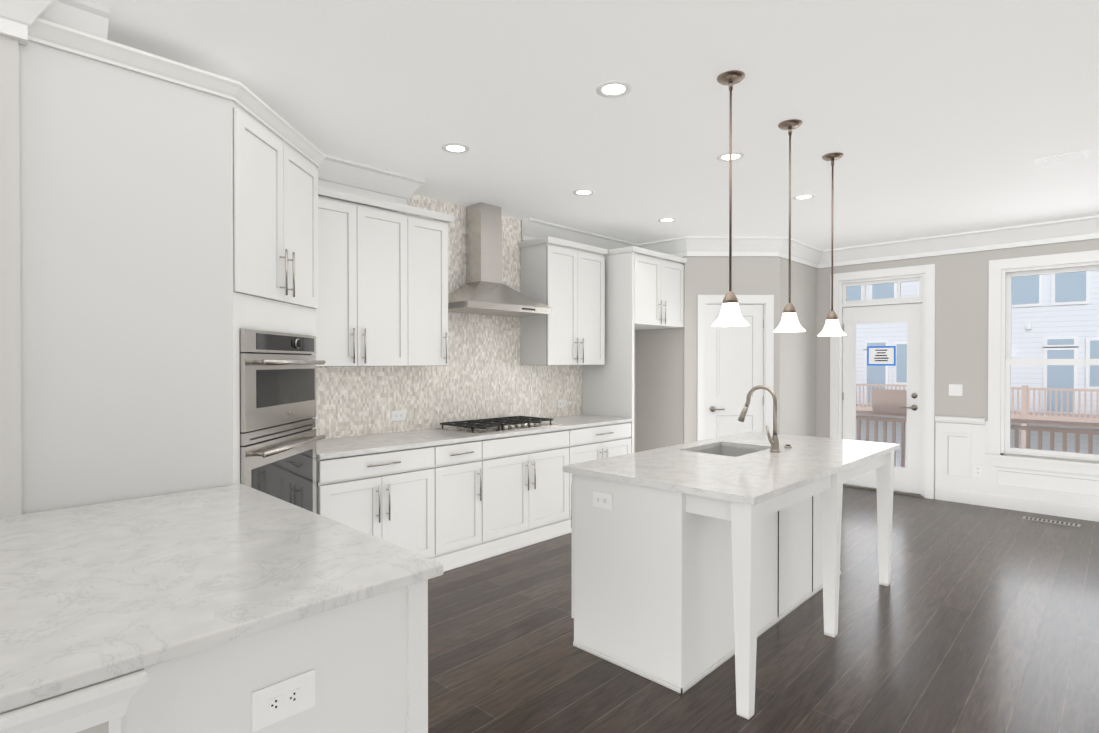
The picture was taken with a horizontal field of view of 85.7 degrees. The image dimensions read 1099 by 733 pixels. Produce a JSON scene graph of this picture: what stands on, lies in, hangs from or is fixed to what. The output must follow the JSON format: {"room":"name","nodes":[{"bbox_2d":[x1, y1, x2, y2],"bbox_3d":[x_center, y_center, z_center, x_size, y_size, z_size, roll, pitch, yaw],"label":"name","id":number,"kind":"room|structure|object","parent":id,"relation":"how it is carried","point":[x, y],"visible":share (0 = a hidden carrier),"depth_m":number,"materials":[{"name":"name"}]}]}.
{"room":"kitchen","nodes":[
{"label":"kitchen","id":0,"kind":"room"},
{"bbox_2d":[0,35,21,517],"bbox_3d":[-3.029,0.062,0.973,0.175,2.760,3.720,0,1,44],"label":"wall","id":1,"kind":"structure","parent":0,"point":[10,422],"depth_m":2.05,"materials":[{"name":"grey paint"}]},
{"bbox_2d":[0,0,1098,268],"bbox_3d":[1.052,-1.229,1.800,6.963,0.190,10.600,0,1,44],"label":"crown molding","id":2,"kind":"structure","parent":1,"relation":"attached to","point":[18,18],"depth_m":5.94,"materials":[{"name":"white paint"}]},
{"bbox_2d":[316,194,635,452],"bbox_3d":[-2.077,0.042,3.669,0.120,2.760,8.920,0,1,44],"label":"wall","id":3,"kind":"structure","parent":0,"point":[484,373],"depth_m":4.95,"materials":[{"name":"beige tile"}]},
{"bbox_2d":[316,154,454,366],"bbox_3d":[-1.254,-0.670,4.145,0.384,1.338,1.185,0,1,44],"label":"upper cabinet","id":4,"kind":"object","parent":3,"relation":"attached to","point":[382,281],"visible":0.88,"depth_m":4.03,"materials":[{"name":"white paint"}]},
{"bbox_2d":[392,410,405,420],"bbox_3d":[-1.154,0.376,4.532,0.008,0.075,0.118,0,1,44],"label":"outlet","id":5,"kind":"object","parent":3,"relation":"attached to","point":[398,415],"visible":1,"depth_m":4.53,"materials":[{"name":"white plastic"}]},
{"bbox_2d":[448,202,551,316],"bbox_3d":[-0.459,-0.896,4.911,0.462,0.901,0.915,0,1,44],"label":"range hood","id":6,"kind":"object","parent":3,"relation":"attached to","point":[483,290],"visible":0.96,"depth_m":4.89,"materials":[{"name":"silver metal"}]},
{"bbox_2d":[557,399,565,407],"bbox_3d":[0.119,0.366,5.846,0.008,0.075,0.118,0,1,44],"label":"outlet","id":7,"kind":"object","parent":3,"relation":"attached to","point":[561,403],"visible":1,"depth_m":5.84,"materials":[{"name":"white plastic"}]},
{"bbox_2d":[518,236,607,364],"bbox_3d":[0.140,-0.575,5.586,0.384,1.125,0.835,0,1,44],"label":"upper cabinet","id":8,"kind":"object","parent":3,"relation":"attached to","point":[566,284],"visible":0.98,"depth_m":5.40,"materials":[{"name":"white paint"}]},
{"bbox_2d":[86,0,1098,249],"bbox_3d":[1.052,-1.354,1.799,7.203,0.060,10.840,0,1,44],"label":"ceiling","id":9,"kind":"structure","parent":0,"point":[928,118],"depth_m":2.97,"materials":[{"name":"white paint"}]},
{"bbox_2d":[442,143,469,153],"bbox_3d":[-0.575,-1.334,3.624,0.170,0.006,0.170,0,1,44],"label":"recessed light","id":10,"kind":"object","parent":9,"relation":"in","point":[457,148],"visible":1,"depth_m":3.62,"materials":[{"name":"white paint"}]},
{"bbox_2d":[573,189,594,195],"bbox_3d":[0.266,-1.341,4.564,0.170,0.006,0.170,0,1,44],"label":"recessed light","id":11,"kind":"object","parent":9,"relation":"in","point":[583,192],"visible":1,"depth_m":4.56,"materials":[{"name":"white paint"}]},
{"bbox_2d":[596,81,631,97],"bbox_3d":[0.308,-1.328,2.840,0.170,0.006,0.170,0,1,44],"label":"recessed light","id":12,"kind":"object","parent":9,"relation":"in","point":[611,89],"visible":1,"depth_m":2.83,"materials":[{"name":"white paint"}]},
{"bbox_2d":[658,218,676,221],"bbox_3d":[1.086,-1.348,5.455,0.170,0.006,0.170,0,1,44],"label":"recessed light","id":13,"kind":"object","parent":9,"relation":"in","point":[667,219],"visible":1,"depth_m":5.44,"materials":[{"name":"white paint"}]},
{"bbox_2d":[712,70,748,326],"bbox_3d":[0.833,-0.760,2.725,0.166,1.142,0.166,0,1,44],"label":"pendant light","id":14,"kind":"object","parent":9,"relation":"hanging from","point":[730,315],"visible":1,"depth_m":2.71,"materials":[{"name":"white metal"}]},
{"bbox_2d":[717,152,744,161],"bbox_3d":[1.156,-1.335,3.773,0.170,0.006,0.170,0,1,44],"label":"recessed light","id":15,"kind":"object","parent":9,"relation":"in","point":[736,156],"visible":0.92,"depth_m":3.77,"materials":[{"name":"white paint"}]},
{"bbox_2d":[774,119,804,331],"bbox_3d":[1.323,-0.764,3.260,0.166,1.142,0.166,0,1,44],"label":"pendant light","id":16,"kind":"object","parent":9,"relation":"hanging from","point":[789,322],"visible":1,"depth_m":3.25,"materials":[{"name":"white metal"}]},
{"bbox_2d":[793,194,815,199],"bbox_3d":[2.018,-1.342,4.692,0.170,0.006,0.170,0,1,44],"label":"recessed light","id":17,"kind":"object","parent":9,"relation":"in","point":[803,196],"visible":1,"depth_m":4.68,"materials":[{"name":"white paint"}]},
{"bbox_2d":[818,152,845,335],"bbox_3d":[1.799,-0.768,3.766,0.166,1.142,0.166,0,1,44],"label":"pendant light","id":18,"kind":"object","parent":9,"relation":"hanging from","point":[832,327],"visible":1,"depth_m":3.75,"materials":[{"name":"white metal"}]},
{"bbox_2d":[1033,149,1088,166],"bbox_3d":[3.291,-1.335,3.808,0.260,0.007,0.200,0,1,44],"label":"ceiling vent","id":19,"kind":"object","parent":9,"relation":"in","point":[1062,158],"visible":0.96,"depth_m":3.79,"materials":[{"name":"white metal"}]},
{"bbox_2d":[636,257,683,451],"bbox_3d":[1.258,0.020,6.565,0.643,2.760,0.120,0,1,44],"label":"wall","id":20,"kind":"structure","parent":0,"point":[659,388],"depth_m":6.52,"materials":[{"name":"grey paint"}]},
{"bbox_2d":[684,256,779,442],"bbox_3d":[1.940,0.022,6.352,1.019,2.760,0.120,0,0,-1],"label":"wall","id":21,"kind":"structure","parent":0,"point":[706,275],"depth_m":6.29,"materials":[{"name":"grey paint"}]},
{"bbox_2d":[706,304,763,438],"bbox_3d":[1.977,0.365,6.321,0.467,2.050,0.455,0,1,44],"label":"pantry door","id":22,"kind":"structure","parent":21,"relation":"in","point":[734,365],"depth_m":6.31,"materials":[{"name":"white paint"}]},
{"bbox_2d":[697,295,773,440],"bbox_3d":[1.973,0.321,6.346,0.809,2.162,0.138,0,0,-1],"label":"door frame","id":23,"kind":"structure","parent":21,"relation":"attached to","point":[765,301],"depth_m":6.28,"materials":[{"name":"white paint"}]},
{"bbox_2d":[428,487,1098,732],"bbox_3d":[1.018,1.466,1.784,7.203,0.060,10.740,0,1,44],"label":"floor","id":24,"kind":"structure","parent":0,"point":[970,618],"depth_m":3.00,"materials":[{"name":"brown wood"}]},
{"bbox_2d":[19,18,325,513],"bbox_3d":[-1.611,0.099,2.748,0.578,2.660,1.470,0,0,2],"label":"tall cabinet","id":25,"kind":"object","parent":24,"relation":"on","point":[168,229],"visible":0.65,"depth_m":2.30,"materials":[{"name":"white paint"}]},
{"bbox_2d":[240,329,325,513],"bbox_3d":[-1.549,0.426,3.030,0.525,1.193,0.750,0,0,2],"label":"double wall oven","id":26,"kind":"object","parent":25,"relation":"in","point":[279,438],"visible":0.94,"depth_m":2.96,"materials":[{"name":"silver metal"}]},
{"bbox_2d":[0,580,427,732],"bbox_3d":[-0.794,0.997,1.423,0.570,0.884,0.878,0,1,44],"label":"base cabinet","id":27,"kind":"object","parent":24,"relation":"on","point":[366,659],"visible":0.25,"depth_m":1.24,"materials":[{"name":"grey paint"}]},
{"bbox_2d":[0,484,442,712],"bbox_3d":[-1.129,0.537,1.770,1.498,0.030,0.896,0,1,44],"label":"countertop","id":28,"kind":"structure","parent":27,"relation":"on","point":[91,594],"depth_m":1.47,"materials":[{"name":"stone"}]},
{"bbox_2d":[251,669,314,732],"bbox_3d":[-0.588,0.740,1.315,0.008,0.084,0.137,0,1,44],"label":"outlet","id":29,"kind":"object","parent":27,"relation":"attached to","point":[281,700],"visible":1,"depth_m":1.31,"materials":[{"name":"white plastic"}]},
{"bbox_2d":[316,445,439,562],"bbox_3d":[-1.283,0.978,3.954,0.626,0.884,0.805,0,1,44],"label":"base cabinet","id":30,"kind":"object","parent":24,"relation":"on","point":[393,497],"depth_m":3.77,"materials":[{"name":"white paint"}]},
{"bbox_2d":[440,440,483,571],"bbox_3d":[-0.860,0.975,4.391,0.626,0.884,0.411,0,1,44],"label":"base cabinet","id":31,"kind":"object","parent":24,"relation":"on","point":[452,506],"depth_m":4.20,"materials":[{"name":"white paint"}]},
{"bbox_2d":[484,429,571,558],"bbox_3d":[-0.387,0.972,4.879,0.626,0.884,0.949,0,1,44],"label":"base cabinet","id":32,"kind":"object","parent":24,"relation":"on","point":[527,490],"depth_m":4.64,"materials":[{"name":"white paint"}]},
{"bbox_2d":[572,422,630,463],"bbox_3d":[0.249,0.967,5.536,0.626,0.884,0.880,0,1,44],"label":"base cabinet","id":33,"kind":"object","parent":24,"relation":"on","point":[611,440],"depth_m":5.30,"materials":[{"name":"white paint"}]},
{"bbox_2d":[316,414,632,458],"bbox_3d":[-0.499,0.515,4.750,0.641,0.030,3.053,0,1,44],"label":"countertop","id":34,"kind":"structure","parent":33,"relation":"on","point":[348,446],"depth_m":4.20,"materials":[{"name":"stone"}]},
{"bbox_2d":[436,416,561,434],"bbox_3d":[-0.399,0.473,4.876,0.520,0.050,0.913,0,1,44],"label":"gas cooktop","id":35,"kind":"object","parent":34,"relation":"in","point":[495,425],"visible":1,"depth_m":4.76,"materials":[{"name":"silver metal"}]},
{"bbox_2d":[582,246,686,452],"bbox_3d":[0.886,0.131,6.161,0.664,2.545,0.967,0,1,44],"label":"tall cabinet","id":36,"kind":"object","parent":24,"relation":"on","point":[643,292],"visible":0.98,"depth_m":5.81,"materials":[{"name":"white paint"}]},
{"bbox_2d":[571,474,734,693],"bbox_3d":[0.501,0.986,2.973,0.656,0.884,0.456,0,1,44],"label":"base cabinet","id":37,"kind":"object","parent":24,"relation":"on","point":[680,592],"depth_m":2.76,"materials":[{"name":"white paint"}]},
{"bbox_2d":[593,491,612,509],"bbox_3d":[0.258,0.653,2.889,0.120,0.075,0.008,0,1,44],"label":"outlet","id":38,"kind":"object","parent":37,"relation":"attached to","point":[602,500],"visible":1,"depth_m":2.88,"materials":[{"name":"white plastic"}]},
{"bbox_2d":[735,496,778,657],"bbox_3d":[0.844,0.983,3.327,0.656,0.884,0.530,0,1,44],"label":"base cabinet","id":39,"kind":"object","parent":24,"relation":"on","point":[756,526],"depth_m":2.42,"materials":[{"name":"white paint"}]},
{"bbox_2d":[726,446,818,620],"bbox_3d":[1.237,0.980,3.733,0.656,0.884,0.600,0,1,44],"label":"base cabinet","id":40,"kind":"object","parent":24,"relation":"on","point":[799,507],"depth_m":3.49,"materials":[{"name":"white paint"}]},
{"bbox_2d":[819,471,842,589],"bbox_3d":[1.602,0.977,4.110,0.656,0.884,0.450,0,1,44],"label":"base cabinet","id":41,"kind":"object","parent":24,"relation":"on","point":[830,487],"depth_m":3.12,"materials":[{"name":"white paint"}]},
{"bbox_2d":[563,431,899,504],"bbox_3d":[1.180,0.525,3.461,1.028,0.030,2.135,0,1,44],"label":"countertop","id":42,"kind":"structure","parent":41,"relation":"on","point":[763,475],"depth_m":3.06,"materials":[{"name":"stone"}]},
{"bbox_2d":[694,446,761,456],"bbox_3d":[1.105,0.646,3.670,0.396,0.214,0.556,0,1,44],"label":"undermount sink","id":43,"kind":"object","parent":42,"relation":"in","point":[728,451],"depth_m":3.93,"materials":[{"name":"grey metal"}]},
{"bbox_2d":[738,385,780,451],"bbox_3d":[1.266,0.309,3.599,0.267,0.397,0.084,0,1,44],"label":"pull-down faucet","id":44,"kind":"object","parent":42,"relation":"on","point":[774,441],"visible":1,"depth_m":3.53,"materials":[{"name":"silver metal"}]},
{"bbox_2d":[1022,516,1080,526],"bbox_3d":[4.542,1.406,5.365,0.400,0.006,0.110,0,1,44],"label":"floor vent","id":45,"kind":"object","parent":24,"relation":"in","point":[1052,521],"visible":1,"depth_m":5.36,"materials":[{"name":"silver metal"}]},
{"bbox_2d":[780,258,815,436],"bbox_3d":[2.774,0.019,6.752,0.120,2.760,1.102,0,1,44],"label":"wall","id":46,"kind":"structure","parent":0,"point":[797,349],"depth_m":6.73,"materials":[{"name":"grey paint"}]},
{"bbox_2d":[816,239,1098,498],"bbox_3d":[5.219,0.030,5.236,5.742,2.760,0.120,0,1,44],"label":"wall","id":47,"kind":"structure","parent":0,"point":[961,312],"depth_m":6.12,"materials":[{"name":"grey paint"}]},
{"bbox_2d":[842,303,921,493],"bbox_3d":[3.714,0.346,6.647,0.808,2.064,0.108,0,1,44],"label":"exterior door","id":48,"kind":"structure","parent":47,"relation":"in","point":[907,478],"depth_m":6.51,"materials":[{"name":"white paint"}]},
{"bbox_2d":[867,346,895,365],"bbox_3d":[3.730,-0.119,6.657,0.290,0.218,0.004,0,1,44],"label":"notice sign","id":49,"kind":"object","parent":48,"relation":"attached to","point":[881,355],"visible":1,"depth_m":6.65,"materials":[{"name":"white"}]},
{"bbox_2d":[830,264,934,498],"bbox_3d":[3.732,0.157,6.662,1.050,2.485,0.140,0,1,44],"label":"door frame","id":50,"kind":"structure","parent":47,"relation":"attached to","point":[924,275],"depth_m":6.45,"materials":[{"name":"white paint"}]},
{"bbox_2d":[949,384,962,395],"bbox_3d":[4.204,0.244,6.129,0.118,0.118,0.009,0,1,44],"label":"switch plate","id":51,"kind":"object","parent":47,"relation":"attached to","point":[955,389],"visible":1,"depth_m":6.13,"materials":[{"name":"white plastic"}]},
{"bbox_2d":[973,464,982,476],"bbox_3d":[4.340,1.055,5.995,0.075,0.118,0.008,0,1,44],"label":"outlet","id":52,"kind":"object","parent":47,"relation":"attached to","point":[978,470],"visible":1,"depth_m":5.99,"materials":[{"name":"white plastic"}]},
{"bbox_2d":[935,486,1098,521],"bbox_3d":[5.656,1.344,4.728,4.395,0.140,0.016,0,1,44],"label":"baseboard","id":53,"kind":"structure","parent":47,"relation":"attached to","point":[1061,509],"depth_m":5.75,"materials":[{"name":"white paint"}]},
{"bbox_2d":[935,416,1098,506],"bbox_3d":[5.469,0.905,4.892,3.895,0.755,0.036,0,1,44],"label":"wainscoting","id":54,"kind":"structure","parent":47,"relation":"attached to","point":[961,446],"depth_m":5.96,"materials":[{"name":"white paint"}]},
{"bbox_2d":[985,250,1098,475],"bbox_3d":[4.920,-0.034,5.490,1.405,2.045,0.170,0,1,44],"label":"double-hung window","id":55,"kind":"structure","parent":47,"relation":"in","point":[1002,272],"depth_m":5.85,"materials":[{"name":"white paint"}]},
{"label":"outside","id":56,"kind":"structure","parent":0,"visible":0},
{"bbox_2d":[856,389,1098,466],"bbox_3d":[5.569,1.085,7.013,5.700,1.425,2.910,0,1,44],"label":"deck","id":57,"kind":"object","parent":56,"point":[898,398],"depth_m":9.05,"materials":[{"name":"beige wood"}]},
{"bbox_3d":[23.417,7.369,24.279,80.000,0.200,52.480,0,1,44],"label":"ground","id":58,"kind":"structure","parent":56,"visible":0},
{"bbox_2d":[856,270,1098,466],"bbox_3d":[20.188,-2.717,22.305,42.000,20.000,0.300,0,1,44],"label":"facade","id":59,"kind":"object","parent":58,"relation":"on","point":[1050,315],"depth_m":23.23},
{"bbox_2d":[847,271,1098,447],"bbox_3d":[17.701,1.697,22.407,45.670,11.170,3.040,0,1,44],"label":"neighbor details","id":60,"kind":"object","parent":59,"relation":"attached to","point":[1067,375],"depth_m":22.66,"materials":[{"name":"white"}]}
]}

